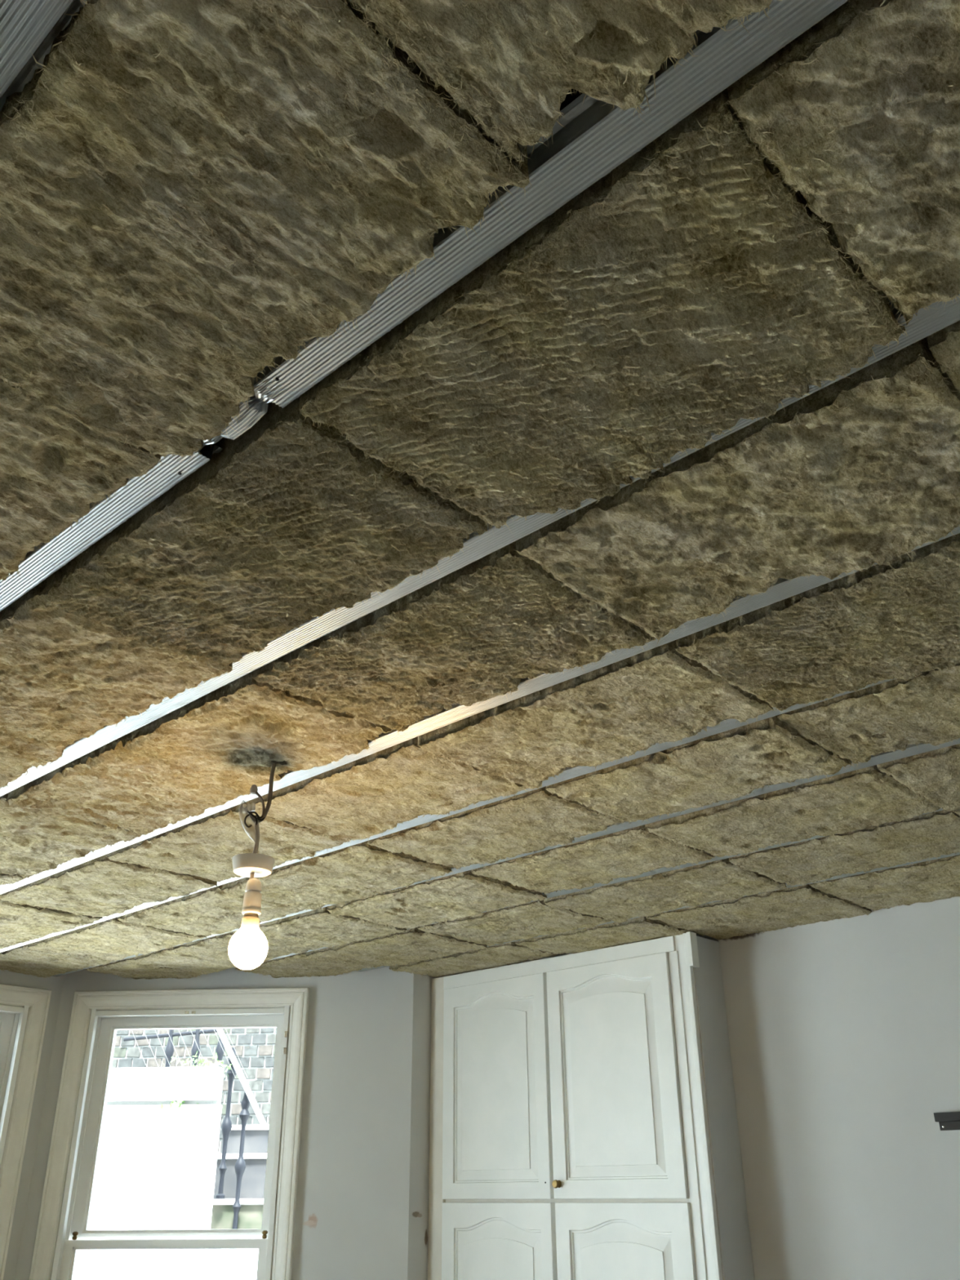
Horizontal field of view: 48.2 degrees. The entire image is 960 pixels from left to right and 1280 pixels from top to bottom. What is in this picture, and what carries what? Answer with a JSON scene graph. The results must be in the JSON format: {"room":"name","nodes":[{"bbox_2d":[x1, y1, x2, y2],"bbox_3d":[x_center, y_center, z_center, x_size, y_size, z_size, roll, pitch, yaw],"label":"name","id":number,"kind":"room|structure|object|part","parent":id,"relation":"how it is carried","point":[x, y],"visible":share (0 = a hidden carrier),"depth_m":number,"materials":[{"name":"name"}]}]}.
{"room":"room under renovation","nodes":[
{"label":"room under renovation","id":0,"kind":"room"},
{"bbox_2d":[0,969,64,1279],"bbox_3d":[-2.332,2.248,3.530,0.260,2.660,1.499,-23,-35,37],"label":"wall","id":1,"kind":"structure","parent":0,"point":[55,984],"depth_m":4.25,"materials":[{"name":"grey paint"}]},
{"bbox_2d":[0,983,51,1279],"bbox_3d":[-2.291,1.985,3.626,0.250,1.676,1.376,-23,-35,37],"label":"window","id":2,"kind":"structure","parent":1,"relation":"in","point":[24,1011],"depth_m":4.22,"materials":[{"name":"white paint"}]},
{"bbox_3d":[-2.308,1.686,3.795,0.042,0.833,1.220,-23,-35,37],"label":"sash","id":3,"kind":"part","parent":2,"relation":"part of","materials":[{"name":"white paint"}]},
{"bbox_3d":[-2.291,2.005,3.616,0.250,1.630,1.284,-23,-35,37],"label":"frame","id":4,"kind":"part","parent":2,"relation":"part of","materials":[{"name":"white paint"}]},
{"bbox_2d":[14,966,413,1279],"bbox_3d":[-1.047,2.492,4.025,1.584,2.660,0.260,-2,-27,3],"label":"wall","id":5,"kind":"structure","parent":0,"point":[352,1219],"depth_m":4.18,"materials":[{"name":"grey paint"}]},
{"bbox_2d":[29,987,309,1279],"bbox_3d":[-1.173,2.224,4.109,0.970,1.676,0.250,-2,-27,3],"label":"window","id":6,"kind":"structure","parent":5,"relation":"in","point":[63,1230],"depth_m":4.22,"materials":[{"name":"white paint"}]},
{"bbox_3d":[-1.172,2.594,3.880,0.814,0.748,0.040,-2,-27,3],"label":"sash","id":7,"kind":"part","parent":6,"relation":"part of","materials":[{"name":"white paint"}]},
{"bbox_3d":[-1.174,1.927,4.284,0.814,0.833,0.042,-2,-27,3],"label":"sash","id":8,"kind":"part","parent":6,"relation":"part of","materials":[{"name":"white paint"}]},
{"bbox_3d":[-0.779,1.639,4.284,0.012,0.024,0.007,-2,-27,3],"label":"catch plate","id":9,"kind":"part","parent":6,"relation":"part of","materials":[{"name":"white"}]},
{"bbox_2d":[407,972,462,1279],"bbox_3d":[-0.260,2.498,4.048,0.260,2.660,0.290,-23,-35,37],"label":"wall","id":10,"kind":"structure","parent":0,"point":[418,1228],"depth_m":4.17,"materials":[{"name":"grey paint"}]},
{"bbox_2d":[0,0,959,979],"bbox_3d":[-0.421,-0.020,1.931,6.860,0.274,5.450,-23,-35,37],"label":"ceiling","id":11,"kind":"structure","parent":0,"point":[194,194],"depth_m":1.34,"materials":[{"name":"brown"}]},
{"bbox_2d":[0,0,86,111],"bbox_3d":[-0.941,-0.285,1.340,6.016,0.137,0.082,-23,-35,37],"label":"ceiling bar","id":12,"kind":"object","parent":11,"relation":"hanging from","point":[26,26],"visible":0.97,"depth_m":0.84,"materials":[{"name":"silver metal"}]},
{"bbox_2d":[0,444,222,611],"bbox_3d":[-1.606,0.255,2.381,3.443,0.137,0.081,-23,-35,37],"label":"ceiling bar","id":13,"kind":"object","parent":11,"relation":"hanging from","point":[103,518],"visible":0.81,"depth_m":1.45,"materials":[{"name":"silver metal"}]},
{"bbox_2d":[168,377,287,475],"bbox_3d":[-0.303,-0.255,1.272,0.234,0.023,0.045,-23,-35,37],"label":"connector","id":14,"kind":"object","parent":13,"relation":"attached to","point":[258,407],"visible":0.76,"depth_m":1.24,"materials":[{"name":"silver metal"}]},
{"bbox_2d":[228,762,276,969],"bbox_3d":[-0.445,0.415,2.120,0.082,0.456,0.082,-23,-35,37],"label":"pendant lamp","id":15,"kind":"object","parent":11,"relation":"hanging from","point":[248,947],"visible":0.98,"depth_m":2.06,"materials":[{"name":"white glass"}]},
{"bbox_3d":[-0.439,0.584,2.034,0.074,0.078,0.074,-23,-35,37],"label":"bulb","id":16,"kind":"part","parent":15,"relation":"part of","materials":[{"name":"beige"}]},
{"bbox_2d":[0,678,895,952],"bbox_3d":[0.160,0.246,2.392,6.016,0.137,0.082,-23,-35,37],"label":"ceiling bar","id":17,"kind":"object","parent":11,"relation":"attached to","point":[729,724],"visible":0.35,"depth_m":2.35,"materials":[{"name":"silver metal"}]},
{"bbox_2d":[0,293,959,796],"bbox_3d":[-0.393,-0.020,1.863,6.016,0.137,0.082,-23,-35,37],"label":"ceiling bar","id":18,"kind":"object","parent":11,"relation":"attached to","point":[927,322],"visible":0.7,"depth_m":1.62,"materials":[{"name":"silver metal"}]},
{"bbox_2d":[0,524,959,894],"bbox_3d":[-0.114,0.114,2.130,6.016,0.137,0.082,-23,-35,37],"label":"ceiling bar","id":19,"kind":"object","parent":11,"relation":"attached to","point":[458,712],"visible":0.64,"depth_m":1.99,"materials":[{"name":"silver metal"}]},
{"bbox_2d":[51,737,959,977],"bbox_3d":[0.427,0.375,2.646,6.016,0.137,0.082,-23,-35,37],"label":"ceiling bar","id":20,"kind":"object","parent":11,"relation":"attached to","point":[911,749],"visible":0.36,"depth_m":2.51,"materials":[{"name":"silver metal"}]},
{"bbox_2d":[253,0,848,408],"bbox_3d":[0.645,-0.720,0.519,2.430,0.137,0.082,-23,-35,37],"label":"ceiling bar","id":21,"kind":"object","parent":11,"relation":"hanging from","point":[597,139],"visible":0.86,"depth_m":0.95,"materials":[{"name":"silver metal"}]},
{"bbox_2d":[222,808,942,970],"bbox_3d":[0.875,0.434,2.768,5.545,0.137,0.082,-23,-35,37],"label":"ceiling bar","id":22,"kind":"object","parent":11,"relation":"attached to","point":[663,869],"visible":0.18,"depth_m":3.06,"materials":[{"name":"silver metal"}]},
{"bbox_2d":[355,852,959,971],"bbox_3d":[1.339,0.492,2.889,5.051,0.137,0.082,-23,-35,37],"label":"ceiling bar","id":23,"kind":"object","parent":11,"relation":"attached to","point":[953,854],"visible":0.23,"depth_m":3.12,"materials":[{"name":"silver metal"}]},
{"bbox_2d":[462,896,959,1279],"bbox_3d":[1.740,1.803,2.727,5.300,2.660,0.260,-23,-35,37],"label":"wall","id":24,"kind":"structure","parent":0,"point":[844,1033],"depth_m":3.34,"materials":[{"name":"grey paint"}]},
{"bbox_2d":[933,1111,959,1130],"bbox_3d":[1.578,1.302,2.936,0.671,0.047,0.018,-23,-35,37],"label":"wall bracket","id":25,"kind":"object","parent":24,"relation":"attached to","point":[948,1121],"visible":1,"depth_m":3.12,"materials":[{"name":"black metal"}]},
{"bbox_3d":[1.585,1.313,2.933,0.666,0.024,0.004,-23,-35,37],"label":"plate","id":26,"kind":"part","parent":25,"relation":"part of","materials":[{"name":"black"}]},
{"bbox_3d":[-0.322,2.305,0.653,6.121,0.100,4.930,-23,-35,37],"label":"floor","id":27,"kind":"structure","parent":0,"visible":0},
{"bbox_2d":[427,931,754,1279],"bbox_3d":[0.326,2.338,3.562,1.277,2.491,0.224,-23,-35,37],"label":"tall cabinet","id":28,"kind":"object","parent":27,"relation":"on","point":[584,1122],"visible":1,"depth_m":3.74,"materials":[{"name":"beige paint"}]},
{"bbox_3d":[0.055,1.685,4.061,0.531,0.761,0.022,-23,-35,37],"label":"door","id":29,"kind":"part","parent":28,"relation":"part of","materials":[{"name":"white paint"}]},
{"bbox_3d":[0.061,2.374,3.708,0.531,0.765,0.022,-23,-35,37],"label":"door","id":30,"kind":"part","parent":28,"relation":"part of","materials":[{"name":"white paint"}]},
{"bbox_3d":[0.264,1.878,3.708,0.026,0.026,0.026,-23,-35,37],"label":"door knob","id":31,"kind":"part","parent":28,"relation":"part of","materials":[{"name":"gold metal"}]},
{"bbox_3d":[0.458,1.511,3.728,0.542,0.761,0.022,-23,-35,37],"label":"door","id":32,"kind":"part","parent":28,"relation":"part of","materials":[{"name":"white paint"}]},
{"bbox_3d":[0.465,2.198,3.373,0.542,0.765,0.022,-23,-35,37],"label":"door","id":33,"kind":"part","parent":28,"relation":"part of","materials":[{"name":"white paint"}]},
{"bbox_3d":[0.713,2.132,3.166,0.060,2.491,0.034,-23,-35,37],"label":"trim","id":34,"kind":"part","parent":28,"relation":"part of","materials":[{"name":"white paint"}]},
{"bbox_3d":[0.793,2.154,3.205,0.016,2.486,0.174,-23,-35,37],"label":"panel","id":35,"kind":"part","parent":28,"relation":"part of","materials":[{"name":"grey paint"}]},
{"label":"outside","id":36,"kind":"structure","parent":0,"visible":0},
{"bbox_3d":[-2.662,4.378,4.410,20.000,0.080,23.000,-23,-35,37],"label":"paving","id":37,"kind":"object","parent":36,"visible":0},
{"bbox_2d":[74,1066,223,1279],"bbox_3d":[-3.160,3.711,5.919,3.282,2.492,0.110,-2,-27,3],"label":"wall","id":38,"kind":"structure","parent":37,"relation":"on","point":[157,1168],"depth_m":6.15,"materials":[{"name":"white paint"}]},
{"bbox_2d":[160,1095,198,1110],"bbox_3d":[-1.763,2.711,6.271,0.114,0.093,0.231,-23,-35,37],"label":"weed","id":39,"kind":"object","parent":38,"relation":"on","point":[173,1103],"visible":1,"depth_m":6.25,"materials":[{"name":"green plant"}]},
{"bbox_2d":[123,1028,248,1078],"bbox_3d":[-1.880,2.741,6.801,0.922,0.566,0.331,-2,-27,3],"label":"iron railing","id":40,"kind":"object","parent":38,"relation":"on","point":[169,1051],"visible":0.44,"depth_m":6.99,"materials":[{"name":"black metal"}]},
{"bbox_3d":[-2.023,2.810,6.926,0.060,0.560,0.060,-23,-35,37],"label":"post","id":41,"kind":"part","parent":40,"relation":"part of","materials":[{"name":"black metal"}]},
{"bbox_3d":[-2.009,2.587,7.040,0.652,0.072,0.022,-2,-27,3],"label":"rail","id":42,"kind":"part","parent":40,"relation":"part of","materials":[{"name":"black metal"}]},
{"bbox_3d":[-1.848,2.805,6.919,0.060,0.560,0.060,-23,-35,37],"label":"post","id":43,"kind":"part","parent":40,"relation":"part of","materials":[{"name":"black metal"}]},
{"bbox_3d":[-1.688,2.800,6.912,0.060,0.560,0.060,-23,-35,37],"label":"post","id":44,"kind":"part","parent":40,"relation":"part of","materials":[{"name":"black metal"}]},
{"bbox_2d":[216,1028,266,1126],"bbox_3d":[-1.513,2.649,6.675,0.428,0.687,0.034,-2,-27,3],"label":"stair handrail","id":45,"kind":"object","parent":40,"relation":"attached to","point":[242,1077],"visible":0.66,"depth_m":6.63,"materials":[{"name":"white metal"}]},
{"bbox_2d":[163,1051,239,1076],"bbox_3d":[-1.671,2.567,6.473,0.159,0.159,0.497,-23,-35,37],"label":"plant","id":46,"kind":"object","parent":38,"relation":"on","point":[217,1062],"visible":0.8,"depth_m":6.51,"materials":[{"name":"green plant"}]},
{"bbox_2d":[111,1027,276,1153],"bbox_3d":[-1.655,4.255,7.666,2.900,3.100,0.328,-2,-27,3],"label":"brick wall","id":47,"kind":"structure","parent":37,"relation":"on","point":[255,1046],"depth_m":8.10,"materials":[{"name":"grey brick"}]},
{"bbox_2d":[205,1124,269,1279],"bbox_3d":[-1.244,4.233,6.673,0.910,2.225,1.330,-2,-27,3],"label":"stone steps","id":48,"kind":"structure","parent":37,"relation":"on","point":[222,1264],"depth_m":6.40,"materials":[{"name":"grey stone"}]},
{"bbox_2d":[215,1047,236,1198],"bbox_3d":[-1.551,2.949,6.585,0.066,0.845,0.068,-23,-35,37],"label":"baluster","id":49,"kind":"object","parent":48,"relation":"on","point":[226,1126],"visible":0.94,"depth_m":6.54,"materials":[{"name":"black metal"}]},
{"bbox_2d":[231,1091,249,1229],"bbox_3d":[-1.442,3.138,6.470,0.066,0.788,0.068,-23,-35,37],"label":"baluster","id":50,"kind":"object","parent":48,"relation":"on","point":[240,1165],"visible":0.9,"depth_m":6.45,"materials":[{"name":"black metal"}]}
]}

